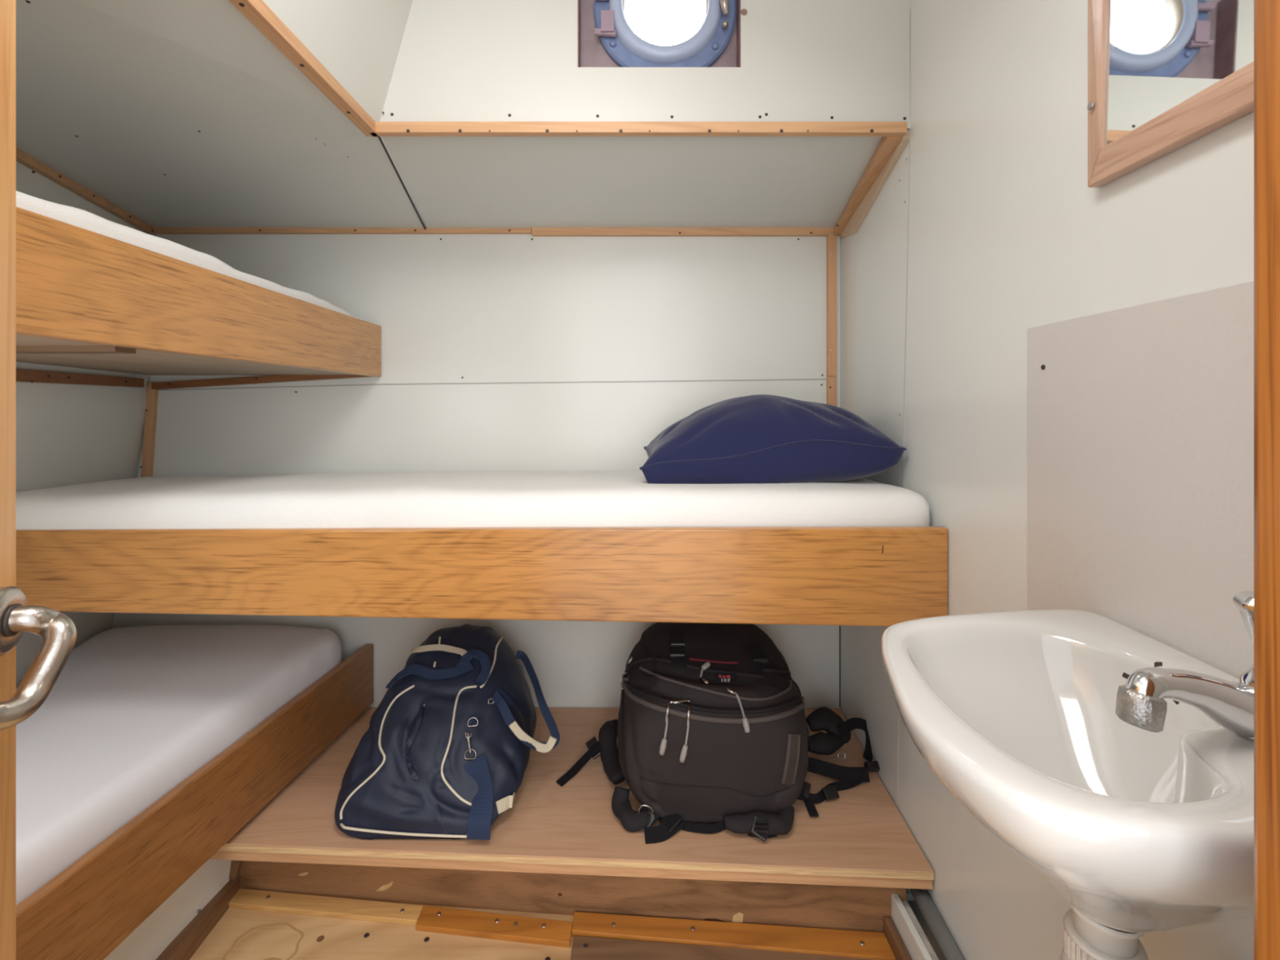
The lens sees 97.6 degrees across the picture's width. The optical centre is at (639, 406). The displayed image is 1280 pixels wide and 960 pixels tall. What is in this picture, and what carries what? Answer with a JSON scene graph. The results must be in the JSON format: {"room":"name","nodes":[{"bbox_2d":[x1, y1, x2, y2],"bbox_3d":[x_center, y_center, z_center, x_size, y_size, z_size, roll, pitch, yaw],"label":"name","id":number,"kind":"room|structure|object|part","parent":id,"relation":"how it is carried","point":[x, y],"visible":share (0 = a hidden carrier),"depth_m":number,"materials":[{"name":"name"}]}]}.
{"room":"ship interior","nodes":[
{"label":"ship interior","id":0,"kind":"room"},
{"bbox_2d":[16,160,149,688],"bbox_3d":[-1.504,0.280,1.138,0.250,1.840,1.612,0,0,-18],"label":"wall","id":1,"kind":"structure","parent":0,"point":[67,434],"depth_m":1.52,"materials":[{"name":"paint"}]},
{"bbox_2d":[16,368,143,387],"bbox_3d":[-1.393,-0.071,1.151,0.022,0.038,1.370,0,0,-18],"label":"trim","id":2,"kind":"structure","parent":1,"relation":"attached to","point":[22,375],"depth_m":1.48,"materials":[{"name":"wood"}]},
{"bbox_3d":[-1.415,-0.320,1.133,0.029,0.640,1.550,0,0,-18],"label":"panel","id":3,"kind":"part","parent":1,"relation":"part of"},
{"bbox_2d":[16,148,152,232],"bbox_3d":[-1.385,-0.583,1.125,0.022,0.022,1.527,0,0,-18],"label":"trim","id":4,"kind":"structure","parent":1,"relation":"attached to","point":[22,157],"depth_m":1.50,"materials":[{"name":"brown wood"}]},
{"bbox_2d":[16,644,373,959],"bbox_3d":[-1.333,0.886,1.131,0.896,0.197,1.462,0,0,0],"label":"bed rail","id":5,"kind":"object","parent":1,"relation":"attached to","point":[85,912],"visible":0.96,"depth_m":1.15,"materials":[{"name":"brown wood"}]},
{"bbox_2d":[16,624,342,905],"bbox_3d":[-1.327,0.789,1.120,0.800,0.201,1.430,0,0,0],"label":"mattress","id":6,"kind":"object","parent":5,"relation":"on","point":[131,713],"visible":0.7,"depth_m":1.28,"materials":[{"name":"white fabric"}]},
{"bbox_2d":[16,206,381,377],"bbox_3d":[-1.226,-0.180,1.131,0.808,0.173,1.462,0,0,0],"label":"bunk","id":7,"kind":"object","parent":1,"relation":"attached to","point":[86,299],"visible":1,"depth_m":1.02,"materials":[{"name":"brown wood"}]},
{"bbox_3d":[-1.238,-0.110,1.130,0.784,0.012,1.460,0,0,0],"label":"panel","id":8,"kind":"part","parent":7,"relation":"part of","materials":[{"name":"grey wood"}]},
{"bbox_2d":[16,191,361,319],"bbox_3d":[-1.234,-0.216,1.125,0.771,0.197,1.487,0,0,0],"label":"mattress","id":9,"kind":"object","parent":7,"relation":"on","point":[72,215],"visible":0.06,"depth_m":0.98,"materials":[{"name":"white fabric"}]},
{"bbox_2d":[103,859,231,959],"bbox_3d":[-1.017,1.050,1.133,0.015,0.300,1.469,0,0,3],"label":"wall","id":10,"kind":"structure","parent":0,"point":[150,939],"depth_m":1.21,"materials":[{"name":"white paint"}]},
{"bbox_2d":[155,875,239,959],"bbox_3d":[-0.990,1.171,0.941,0.099,0.058,0.882,0,0,0],"label":"trim","id":11,"kind":"structure","parent":10,"relation":"attached to","point":[183,947],"depth_m":1.26,"materials":[{"name":"wood"}]},
{"bbox_2d":[262,0,413,121],"bbox_3d":[-0.577,-0.889,0.821,0.141,0.442,1.042,0,0,0],"label":"wall","id":12,"kind":"structure","parent":0,"point":[357,42],"depth_m":1.19,"materials":[{"name":"paint"}]},
{"bbox_2d":[228,0,375,136],"bbox_3d":[-0.639,-0.658,0.851,0.031,0.028,0.982,0,0,0],"label":"trim","id":13,"kind":"structure","parent":12,"relation":"attached to","point":[256,11],"depth_m":1.05,"materials":[{"name":"brown wood"}]},
{"bbox_2d":[189,902,573,959],"bbox_3d":[-0.625,1.214,0.750,2.750,0.032,2.300,0,0,0],"label":"floor","id":14,"kind":"structure","parent":0,"point":[240,934],"depth_m":1.25,"materials":[{"name":"brown wood"}]},
{"bbox_2d":[16,0,882,229],"bbox_3d":[-0.500,-0.635,1.129,2.400,0.105,1.497,0,0,0],"label":"ceiling","id":15,"kind":"structure","parent":0,"point":[175,113],"depth_m":1.44,"materials":[{"name":"paint"}]},
{"bbox_2d":[111,232,839,715],"bbox_3d":[-0.625,0.295,1.881,2.750,1.810,0.032,0,0,0],"label":"wall","id":16,"kind":"structure","parent":0,"point":[526,353],"depth_m":1.87,"materials":[{"name":"paint"}]},
{"bbox_2d":[139,382,158,477],"bbox_3d":[-1.630,0.135,1.857,0.054,0.428,0.020,0,0,0],"label":"trim","id":17,"kind":"structure","parent":16,"relation":"attached to","point":[148,443],"depth_m":1.85,"materials":[{"name":"brown wood"}]},
{"bbox_2d":[151,374,373,389],"bbox_3d":[-1.248,-0.089,1.856,0.728,0.067,0.022,0,0,0],"label":"trim","id":18,"kind":"structure","parent":16,"relation":"attached to","point":[274,378],"depth_m":1.85,"materials":[{"name":"wood"}]},
{"bbox_2d":[151,226,531,234],"bbox_3d":[-0.990,-0.583,1.856,1.260,0.018,0.021,0,0,0],"label":"trim","id":19,"kind":"structure","parent":16,"relation":"attached to","point":[155,230],"depth_m":1.85,"materials":[{"name":"brown wood"}]},
{"bbox_2d":[16,526,947,626],"bbox_3d":[-0.512,0.356,1.509,2.351,0.206,0.702,0,0,0],"label":"bunk","id":20,"kind":"object","parent":16,"relation":"attached to","point":[811,575],"visible":0.68,"depth_m":1.18,"materials":[{"name":"brown wood"}]},
{"bbox_2d":[16,471,929,529],"bbox_3d":[-0.502,0.260,1.528,2.309,0.156,0.664,0,0,0],"label":"mattress","id":21,"kind":"object","parent":20,"relation":"on","point":[487,499],"visible":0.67,"depth_m":1.21,"materials":[{"name":"white fabric"}]},
{"bbox_2d":[639,394,906,484],"bbox_3d":[0.320,0.077,1.547,0.642,0.218,0.431,0,0,0],"label":"pillow","id":22,"kind":"object","parent":21,"relation":"on","point":[759,438],"visible":1,"depth_m":1.36,"materials":[{"name":"blue fabric"}]},
{"bbox_2d":[531,227,837,236],"bbox_3d":[0.148,-0.580,1.855,1.013,0.028,0.023,0,0,0],"label":"trim","id":23,"kind":"structure","parent":16,"relation":"attached to","point":[535,232],"depth_m":1.85,"materials":[{"name":"brown wood"}]},
{"bbox_2d":[826,235,836,376],"bbox_3d":[0.635,-0.333,1.856,0.028,0.466,0.022,0,0,0],"label":"trim","id":24,"kind":"structure","parent":16,"relation":"attached to","point":[831,239],"depth_m":1.85,"materials":[{"name":"brown wood"}]},
{"bbox_2d":[826,376,836,406],"bbox_3d":[0.635,0.175,1.856,0.028,0.549,0.022,0,0,0],"label":"trim","id":25,"kind":"structure","parent":16,"relation":"attached to","point":[831,380],"depth_m":1.85,"materials":[{"name":"brown wood"}]},
{"bbox_2d":[238,860,906,932],"bbox_3d":[-0.209,1.123,1.331,1.625,0.176,0.019,0,0,4],"label":"wall","id":26,"kind":"structure","parent":0,"point":[861,908],"depth_m":1.32,"materials":[{"name":"brown wood"}]},
{"bbox_2d":[228,860,242,879],"bbox_3d":[-0.998,1.095,1.378,0.075,0.110,0.035,0,0,0],"label":"trim","id":27,"kind":"structure","parent":26,"relation":"attached to","point":[235,866],"depth_m":1.36,"materials":[{"name":"brown wood"}]},
{"bbox_2d":[228,888,423,924],"bbox_3d":[-0.760,1.193,1.338,0.496,0.014,0.042,0,0,6],"label":"trim","id":28,"kind":"structure","parent":26,"relation":"attached to","point":[244,899],"depth_m":1.33,"materials":[{"name":"wood"}]},
{"bbox_2d":[415,905,572,947],"bbox_3d":[-0.335,1.193,1.287,0.367,0.015,0.052,0,0,7],"label":"wooden plank","id":29,"kind":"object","parent":26,"relation":"attached to","point":[442,920],"depth_m":1.28,"materials":[{"name":"wood"}]},
{"bbox_2d":[208,706,933,889],"bbox_3d":[-0.179,1.027,1.540,1.684,0.054,0.646,0,0,0],"label":"shelf","id":30,"kind":"object","parent":26,"relation":"on","point":[860,837],"visible":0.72,"depth_m":1.30,"materials":[{"name":"brown wood"}]},
{"bbox_2d":[334,623,559,839],"bbox_3d":[-0.477,0.824,1.524,0.541,0.352,0.504,0,0,0],"label":"duffel bag","id":31,"kind":"object","parent":30,"relation":"on","point":[444,753],"visible":1,"depth_m":1.40,"materials":[{"name":"blue fabric"}]},
{"bbox_3d":[-0.564,0.721,1.501,0.232,0.064,0.046,0,0,0],"label":"carry handle","id":32,"kind":"part","parent":31,"relation":"part of","materials":[{"name":"blue fabric"}]},
{"bbox_3d":[-0.323,0.791,1.488,0.130,0.189,0.216,0,0,-39],"label":"handle","id":33,"kind":"part","parent":31,"relation":"part of","materials":[{"name":"blue fabric"}]},
{"bbox_2d":[555,622,879,844],"bbox_3d":[0.227,0.818,1.520,0.905,0.383,0.485,0,0,0],"label":"backpack","id":34,"kind":"object","parent":30,"relation":"on","point":[711,727],"visible":0.98,"depth_m":1.37,"materials":[{"name":"black fabric"}]},
{"bbox_3d":[-0.043,0.742,1.520,0.023,0.036,0.069,0,0,-8],"label":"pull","id":35,"kind":"part","parent":34,"relation":"part of","materials":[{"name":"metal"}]},
{"bbox_3d":[0.014,0.969,1.336,0.038,0.037,0.009,0,0,0],"label":"buckle frame","id":36,"kind":"part","parent":34,"relation":"part of","materials":[{"name":"metal"}]},
{"bbox_3d":[0.063,0.771,1.344,0.008,0.048,0.020,0,0,22],"label":"pull cord","id":37,"kind":"part","parent":34,"relation":"part of","materials":[{"name":"grey fabric"}]},
{"bbox_3d":[0.113,0.781,1.338,0.007,0.056,0.016,0,0,37],"label":"pull cord","id":38,"kind":"part","parent":34,"relation":"part of","materials":[{"name":"grey fabric"}]},
{"bbox_3d":[0.195,0.674,1.482,0.127,0.013,0.008,0,0,2],"label":"red trim","id":39,"kind":"part","parent":34,"relation":"part of","materials":[{"name":"red fabric"}]},
{"bbox_3d":[0.233,0.716,1.381,0.039,0.034,0.011,0,0,29],"label":"zip pull","id":40,"kind":"part","parent":34,"relation":"part of","materials":[{"name":"grey rubber"}]},
{"bbox_3d":[0.246,0.730,1.367,0.008,0.044,0.038,0,0,-24],"label":"pull cord","id":41,"kind":"part","parent":34,"relation":"part of","materials":[{"name":"grey fabric"}]},
{"bbox_2d":[570,935,878,959],"bbox_3d":[0.200,1.194,1.183,0.709,0.012,0.100,0,0,4],"label":"trim","id":42,"kind":"structure","parent":26,"relation":"attached to","point":[584,948],"depth_m":1.22,"materials":[{"name":"wood"}]},
{"bbox_2d":[572,911,895,959],"bbox_3d":[0.218,1.191,1.261,0.751,0.018,0.060,0,0,5],"label":"wooden plank","id":43,"kind":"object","parent":26,"relation":"attached to","point":[833,942],"depth_m":1.25,"materials":[{"name":"wood"}]},
{"bbox_2d":[883,916,911,959],"bbox_3d":[0.557,1.175,0.881,0.018,0.050,0.762,0,0,0],"label":"trim","id":44,"kind":"structure","parent":26,"relation":"attached to","point":[900,951],"depth_m":1.21,"materials":[{"name":"brown wood"}]},
{"bbox_2d":[891,893,938,959],"bbox_3d":[0.575,1.150,0.900,0.014,0.100,0.800,0,0,0],"label":"trim","id":45,"kind":"structure","parent":26,"relation":"attached to","point":[915,946],"depth_m":1.19,"materials":[{"name":"white paint"}]},
{"bbox_2d":[379,0,910,129],"bbox_3d":[0.000,-0.888,1.349,1.320,0.444,0.021,0,0,0],"label":"wall","id":46,"kind":"structure","parent":0,"point":[457,60],"depth_m":1.34,"materials":[{"name":"paint"}]},
{"bbox_2d":[369,121,906,136],"bbox_3d":[-0.005,-0.658,1.329,1.270,0.027,0.025,0,0,0],"label":"trim","id":47,"kind":"structure","parent":46,"relation":"attached to","point":[382,128],"depth_m":1.32,"materials":[{"name":"brown wood"}]},
{"bbox_2d":[577,0,740,66],"bbox_3d":[0.046,-0.969,1.367,0.451,0.372,0.070,0,0,0],"label":"window","id":48,"kind":"structure","parent":46,"relation":"in","point":[611,33],"depth_m":1.38,"materials":[{"name":"blue paint"}]},
{"bbox_3d":[0.062,-0.978,1.395,0.208,0.208,0.006,0,0,0],"label":"glass","id":49,"kind":"part","parent":48,"relation":"part of","materials":[{"name":"white glass"}]},
{"bbox_2d":[740,8,746,15],"bbox_3d":[0.249,-0.944,1.341,0.016,0.016,0.004,0,0,0],"label":"screw","id":50,"kind":"object","parent":46,"relation":"attached to","point":[743,11],"depth_m":1.34,"materials":[{"name":"brown metal"}]},
{"bbox_2d":[839,0,1253,959],"bbox_3d":[0.642,0.020,0.800,0.032,2.360,2.202,0,0,2],"label":"wall","id":51,"kind":"structure","parent":0,"point":[988,228],"depth_m":1.02,"materials":[{"name":"white paint"}]},
{"bbox_2d":[833,136,902,235],"bbox_3d":[0.634,-0.617,1.594,0.048,0.102,0.509,0,0,4],"label":"trim","id":52,"kind":"structure","parent":51,"relation":"attached to","point":[886,146],"depth_m":1.51,"materials":[{"name":"brown wood"}]},
{"bbox_2d":[840,129,909,239],"bbox_3d":[0.654,-0.596,1.595,0.018,0.135,0.505,0,0,3],"label":"trim","id":53,"kind":"structure","parent":51,"relation":"attached to","point":[854,224],"depth_m":1.55,"materials":[{"name":"brown wood"}]},
{"bbox_2d":[906,888,965,959],"bbox_3d":[0.624,1.102,0.930,0.046,0.070,0.861,0,0,0],"label":"drain pipe","id":54,"kind":"object","parent":51,"relation":"attached to","point":[938,927],"visible":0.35,"depth_m":1.17,"materials":[{"name":"grey plastic"}]},
{"bbox_2d":[880,608,1253,933],"bbox_3d":[0.432,0.381,0.569,0.383,0.212,0.433,0,0,0],"label":"washbasin","id":55,"kind":"object","parent":51,"relation":"attached to","point":[1140,830],"visible":0.91,"depth_m":0.49,"materials":[{"name":"white ceramic"}]},
{"bbox_2d":[1115,591,1253,742],"bbox_3d":[0.470,0.219,0.454,0.175,0.126,0.052,0,0,-15],"label":"faucet","id":56,"kind":"object","parent":55,"relation":"on","point":[1140,703],"visible":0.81,"depth_m":0.45,"materials":[{"name":"silver metal"}]},
{"bbox_3d":[0.462,0.247,0.466,0.150,0.072,0.045,0,0,-7],"label":"spout","id":57,"kind":"part","parent":56,"relation":"part of","materials":[{"name":"silver metal"}]},
{"bbox_2d":[1232,591,1253,742],"bbox_3d":[0.530,0.216,0.470,0.052,0.121,0.052,0,0,0],"label":"tap","id":58,"kind":"object","parent":56,"relation":"on","point":[1244,600],"depth_m":0.47,"materials":[{"name":"silver metal"}]},
{"bbox_2d":[1059,902,1147,959],"bbox_3d":[0.516,0.624,0.555,0.206,0.272,0.094,0,0,0],"label":"sink drain pipe","id":59,"kind":"object","parent":51,"relation":"attached to","point":[1084,938],"visible":0.6,"depth_m":0.54,"materials":[{"name":"white plastic"}]},
{"bbox_2d":[1093,920,1135,933],"bbox_3d":[0.460,0.491,0.555,0.066,0.005,0.066,0,0,0],"label":"washer","id":60,"kind":"object","parent":59,"relation":"in","point":[1103,929],"depth_m":0.53,"materials":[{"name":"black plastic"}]},
{"bbox_2d":[1026,280,1253,678],"bbox_3d":[0.619,0.121,0.620,0.006,0.497,0.580,0,0,2],"label":"wall panel","id":61,"kind":"object","parent":51,"relation":"attached to","point":[1140,417],"depth_m":0.68,"materials":[{"name":"metal"}]},
{"bbox_2d":[1087,0,1253,187],"bbox_3d":[0.605,-0.478,0.554,0.027,0.363,0.418,0,0,2],"label":"wall mirror","id":62,"kind":"object","parent":51,"relation":"attached to","point":[1163,76],"visible":0.97,"depth_m":0.65,"materials":[{"name":"brown wood"}]},
{"bbox_3d":[0.607,-0.317,0.554,0.025,0.040,0.416,0,0,2],"label":"frame rail","id":63,"kind":"part","parent":62,"relation":"part of","materials":[{"name":"wood"}]},
{"bbox_3d":[0.530,0.045,0.250,0.260,2.310,0.100,0,0,0],"label":"wall","id":64,"kind":"structure","parent":0,"visible":0},
{"bbox_2d":[0,0,76,959],"bbox_3d":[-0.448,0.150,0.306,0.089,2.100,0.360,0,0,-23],"label":"door","id":65,"kind":"structure","parent":64,"relation":"in","point":[58,632],"depth_m":0.46,"materials":[{"name":"brown wood"}]},
{"bbox_3d":[-0.507,0.171,0.446,0.009,0.053,0.053,0,0,-23],"label":"handle","id":66,"kind":"part","parent":65,"relation":"part of","materials":[{"name":"metal"}]},
{"bbox_3d":[-0.488,0.200,0.422,0.053,0.079,0.103,0,0,0],"label":"lever","id":67,"kind":"part","parent":65,"relation":"part of","materials":[{"name":"metal"}]},
{"bbox_2d":[1253,0,1279,959],"bbox_3d":[0.398,0.045,0.220,0.100,2.310,0.200,0,0,0],"label":"door frame","id":68,"kind":"structure","parent":64,"relation":"in","point":[1266,12],"depth_m":0.31,"materials":[{"name":"brown wood"}]}
]}

